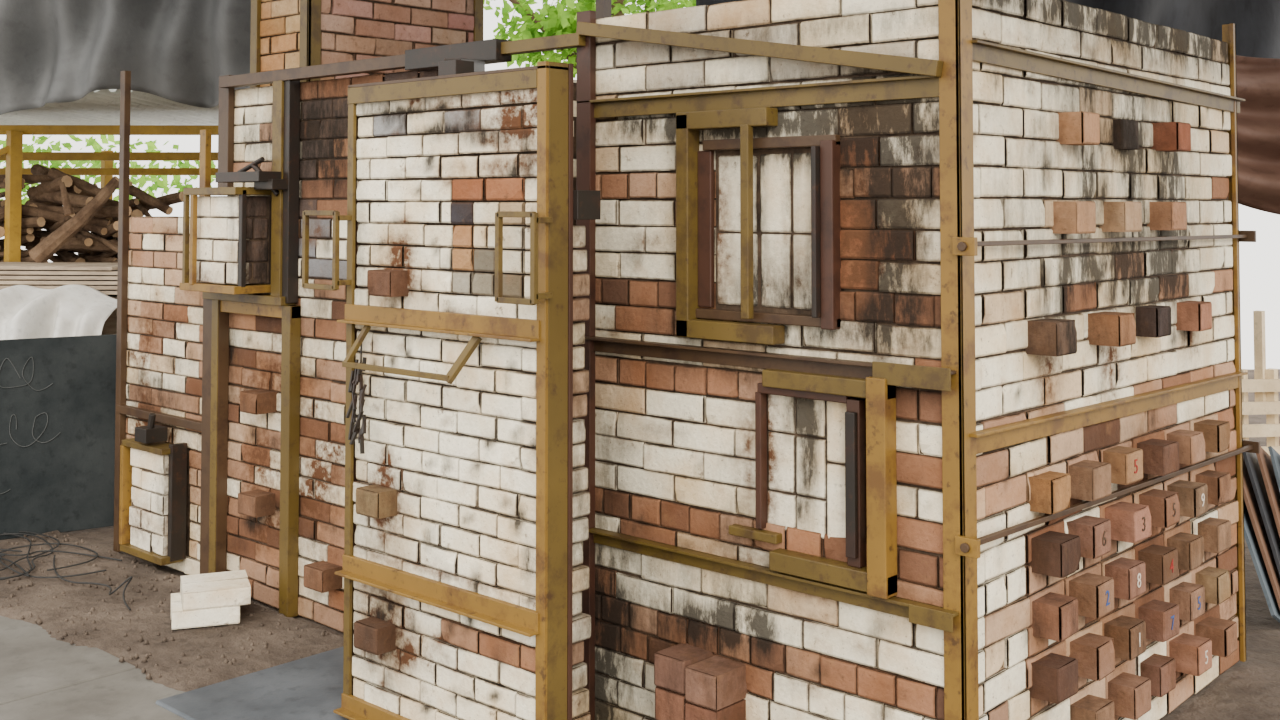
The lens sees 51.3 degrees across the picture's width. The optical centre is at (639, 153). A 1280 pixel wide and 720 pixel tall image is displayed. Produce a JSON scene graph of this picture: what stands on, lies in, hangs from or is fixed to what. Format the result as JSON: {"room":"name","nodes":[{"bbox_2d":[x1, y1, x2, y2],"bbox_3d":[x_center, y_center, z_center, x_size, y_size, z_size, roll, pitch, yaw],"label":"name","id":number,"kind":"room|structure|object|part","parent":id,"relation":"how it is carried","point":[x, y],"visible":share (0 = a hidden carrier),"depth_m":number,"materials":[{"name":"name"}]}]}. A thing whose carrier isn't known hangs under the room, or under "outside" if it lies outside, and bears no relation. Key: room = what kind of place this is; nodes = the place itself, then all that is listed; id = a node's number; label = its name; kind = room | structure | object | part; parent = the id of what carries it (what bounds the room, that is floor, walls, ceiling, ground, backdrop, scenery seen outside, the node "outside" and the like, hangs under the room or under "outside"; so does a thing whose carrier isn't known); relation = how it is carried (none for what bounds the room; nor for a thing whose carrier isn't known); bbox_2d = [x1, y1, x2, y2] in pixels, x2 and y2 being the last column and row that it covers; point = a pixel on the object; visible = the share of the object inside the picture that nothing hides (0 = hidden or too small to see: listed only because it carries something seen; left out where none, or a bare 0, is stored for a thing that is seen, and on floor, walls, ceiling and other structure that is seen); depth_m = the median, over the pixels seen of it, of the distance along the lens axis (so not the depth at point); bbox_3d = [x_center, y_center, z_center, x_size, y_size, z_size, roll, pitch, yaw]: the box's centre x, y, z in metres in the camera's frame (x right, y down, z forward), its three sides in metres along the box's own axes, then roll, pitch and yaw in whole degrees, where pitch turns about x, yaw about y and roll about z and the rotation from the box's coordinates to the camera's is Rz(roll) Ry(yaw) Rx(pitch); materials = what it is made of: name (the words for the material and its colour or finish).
{"room":"kiln shed","nodes":[
{"label":"kiln shed","id":0,"kind":"room"},
{"bbox_2d":[596,0,611,18],"bbox_3d":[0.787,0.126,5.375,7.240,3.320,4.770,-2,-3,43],"label":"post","id":1,"kind":"structure","parent":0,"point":[603,7],"depth_m":9.54,"materials":[{"name":"wood"}]},
{"bbox_2d":[696,0,1279,58],"bbox_3d":[2.502,-0.511,7.031,4.408,2.480,0.383,0,-2,2],"label":"tarpaulin","id":2,"kind":"object","parent":1,"relation":"hanging from","point":[1257,22],"visible":0.25,"depth_m":6.98,"materials":[{"name":"fabric"}]},
{"bbox_2d":[1236,55,1279,214],"bbox_3d":[4.250,0.007,6.703,2.601,1.039,0.264,0,-2,0],"label":"tarpaulin","id":3,"kind":"object","parent":2,"relation":"attached to","point":[1257,79],"visible":0.66,"depth_m":6.74,"materials":[{"name":"brown fabric"}]},
{"bbox_2d":[0,369,1279,719],"bbox_3d":[-2.000,1.687,2.437,28.000,0.012,21.001,0,-2,0],"label":"ground","id":4,"kind":"structure","parent":0,"point":[1249,689],"depth_m":4.60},
{"bbox_2d":[0,334,127,539],"bbox_3d":[-3.082,1.359,6.338,1.426,0.930,0.119,1,-3,-33],"label":"board","id":5,"kind":"object","parent":4,"relation":"on","point":[58,394],"visible":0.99,"depth_m":6.48,"materials":[{"name":"stone"}]},
{"bbox_2d":[0,262,128,339],"bbox_3d":[-3.887,1.259,7.574,2.071,1.234,1.490,0,-2,1],"label":"stack","id":6,"kind":"object","parent":4,"relation":"on","point":[46,299],"visible":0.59,"depth_m":7.49,"materials":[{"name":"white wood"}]},
{"bbox_2d":[0,164,182,262],"bbox_3d":[-4.240,0.985,8.775,2.398,1.865,1.130,0,-2,0],"label":"log pile","id":7,"kind":"object","parent":4,"relation":"on","point":[68,207],"visible":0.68,"depth_m":8.58,"materials":[{"name":"brown wood"}]},
{"bbox_2d":[0,616,185,719],"bbox_3d":[-2.701,1.691,2.414,11.840,0.045,4.490,-2,-3,43],"label":"concrete slab","id":8,"kind":"object","parent":4,"relation":"on","point":[43,677],"visible":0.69,"depth_m":4.41,"materials":[{"name":"concrete"}]},
{"bbox_2d":[0,135,215,203],"bbox_3d":[-6.336,0.491,12.617,4.707,3.206,2.634,0,-2,0],"label":"tree","id":9,"kind":"object","parent":4,"relation":"on","point":[96,146],"visible":0.35,"depth_m":12.44,"materials":[{"name":"green plant"}]},
{"bbox_2d":[0,89,218,261],"bbox_3d":[-4.149,0.811,9.652,5.703,2.280,3.752,0,-2,0],"label":"shed","id":10,"kind":"object","parent":4,"relation":"on","point":[97,112],"visible":0.36,"depth_m":9.01,"materials":[{"name":"yellow paint"}]},
{"bbox_2d":[0,530,343,691],"bbox_3d":[-2.186,1.777,5.337,2.550,0.034,0.758,-2,-3,43],"label":"dirt patch","id":11,"kind":"object","parent":4,"relation":"on","point":[142,636],"visible":0.89,"depth_m":5.01,"materials":[{"name":"brown soil"}]},
{"bbox_2d":[0,531,132,609],"bbox_3d":[-2.571,1.731,5.708,1.719,0.093,0.602,-2,-3,43],"label":"cable","id":12,"kind":"object","parent":11,"relation":"on","point":[51,550],"visible":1,"depth_m":5.83,"materials":[{"name":"rubber"}]},
{"bbox_2d":[171,570,250,629],"bbox_3d":[-1.630,1.687,5.051,0.278,0.132,0.258,1,-2,-21],"label":"stack","id":13,"kind":"object","parent":11,"relation":"on","point":[216,601],"visible":1,"depth_m":4.95,"materials":[{"name":"brick"}]},
{"bbox_2d":[156,646,348,719],"bbox_3d":[-0.303,1.734,3.614,2.645,0.052,0.775,-2,-3,43],"label":"concrete apron","id":14,"kind":"object","parent":4,"relation":"on","point":[310,687],"visible":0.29,"depth_m":4.27,"materials":[{"name":"grey concrete"}]},
{"bbox_2d":[302,58,600,719],"bbox_3d":[-0.519,0.706,4.005,1.078,2.054,0.495,-2,-3,43],"label":"door frame","id":15,"kind":"structure","parent":14,"relation":"on","point":[558,204],"depth_m":3.60,"materials":[{"name":"paint"}]},
{"bbox_2d":[346,344,366,453],"bbox_3d":[-0.854,0.719,4.039,0.094,0.368,0.028,-2,-3,43],"label":"chain","id":16,"kind":"object","parent":15,"relation":"attached to","point":[356,378],"visible":0.98,"depth_m":4.03,"materials":[{"name":"black metal"}]},
{"bbox_2d":[352,88,590,719],"bbox_3d":[-0.539,0.738,3.854,0.878,1.861,0.195,-1,-3,34],"label":"brick wall","id":17,"kind":"structure","parent":15,"relation":"attached to","point":[379,638],"depth_m":3.81,"materials":[{"name":"white brick"}]},
{"bbox_2d":[357,96,575,719],"bbox_3d":[-0.517,0.741,3.911,0.850,1.880,0.145,-2,-3,43],"label":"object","id":18,"kind":"object","parent":17,"relation":"attached to","point":[457,109],"depth_m":3.85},
{"bbox_2d":[113,0,585,632],"bbox_3d":[-0.695,0.203,5.774,3.045,3.202,2.105,-2,-3,43],"label":"brick wall","id":19,"kind":"structure","parent":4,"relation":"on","point":[230,409],"depth_m":5.38,"materials":[{"name":"brick"}]},
{"bbox_2d":[484,0,695,77],"bbox_3d":[-0.807,-0.215,11.963,3.475,4.568,2.274,-1,-2,17],"label":"tree","id":20,"kind":"object","parent":4,"relation":"on","point":[558,21],"visible":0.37,"depth_m":11.73,"materials":[{"name":"green plant"}]},
{"bbox_2d":[576,0,1259,719],"bbox_3d":[0.967,0.298,4.363,1.400,2.901,2.136,-2,-3,43],"label":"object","id":21,"kind":"object","parent":4,"relation":"on","point":[912,346],"visible":0.98,"depth_m":3.66,"materials":[{"name":"brick"}]},
{"bbox_3d":[-0.167,0.648,4.096,0.060,2.180,0.026,-2,-3,43],"label":"door post","id":22,"kind":"part","parent":21,"relation":"part of","materials":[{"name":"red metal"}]},
{"bbox_3d":[0.312,0.195,3.655,0.525,0.640,0.070,-2,-3,43],"label":"spy door frame","id":23,"kind":"part","parent":21,"relation":"part of","materials":[{"name":"yellow paint"}]},
{"bbox_3d":[0.439,0.843,3.519,0.522,0.545,0.060,-2,-3,43],"label":"spy door frame","id":24,"kind":"part","parent":21,"relation":"part of","materials":[{"name":"yellow paint"}]},
{"bbox_2d":[1241,310,1279,454],"bbox_3d":[3.569,1.312,6.681,1.259,1.050,0.124,0,-2,-7],"label":"wooden pallet","id":25,"kind":"object","parent":4,"relation":"on","point":[1265,384],"visible":0.39,"depth_m":6.61,"materials":[{"name":"brown wood"}]},
{"bbox_2d":[1243,446,1279,622],"bbox_3d":[2.546,1.484,5.290,0.453,0.766,0.914,-2,-3,43],"label":"panels","id":26,"kind":"object","parent":4,"relation":"on","point":[1261,471],"visible":0.6,"depth_m":5.18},
{"bbox_3d":[0.799,-1.561,5.423,7.201,0.034,4.900,-2,-3,43],"label":"sheeting","id":27,"kind":"object","parent":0,"visible":0},
{"bbox_2d":[0,0,250,114],"bbox_3d":[-3.400,-0.942,7.134,3.605,1.449,0.852,0,-2,0],"label":"tarpaulin","id":28,"kind":"object","parent":27,"relation":"on","point":[52,51],"visible":0.68,"depth_m":7.22,"materials":[{"name":"grey fabric"}]}
]}

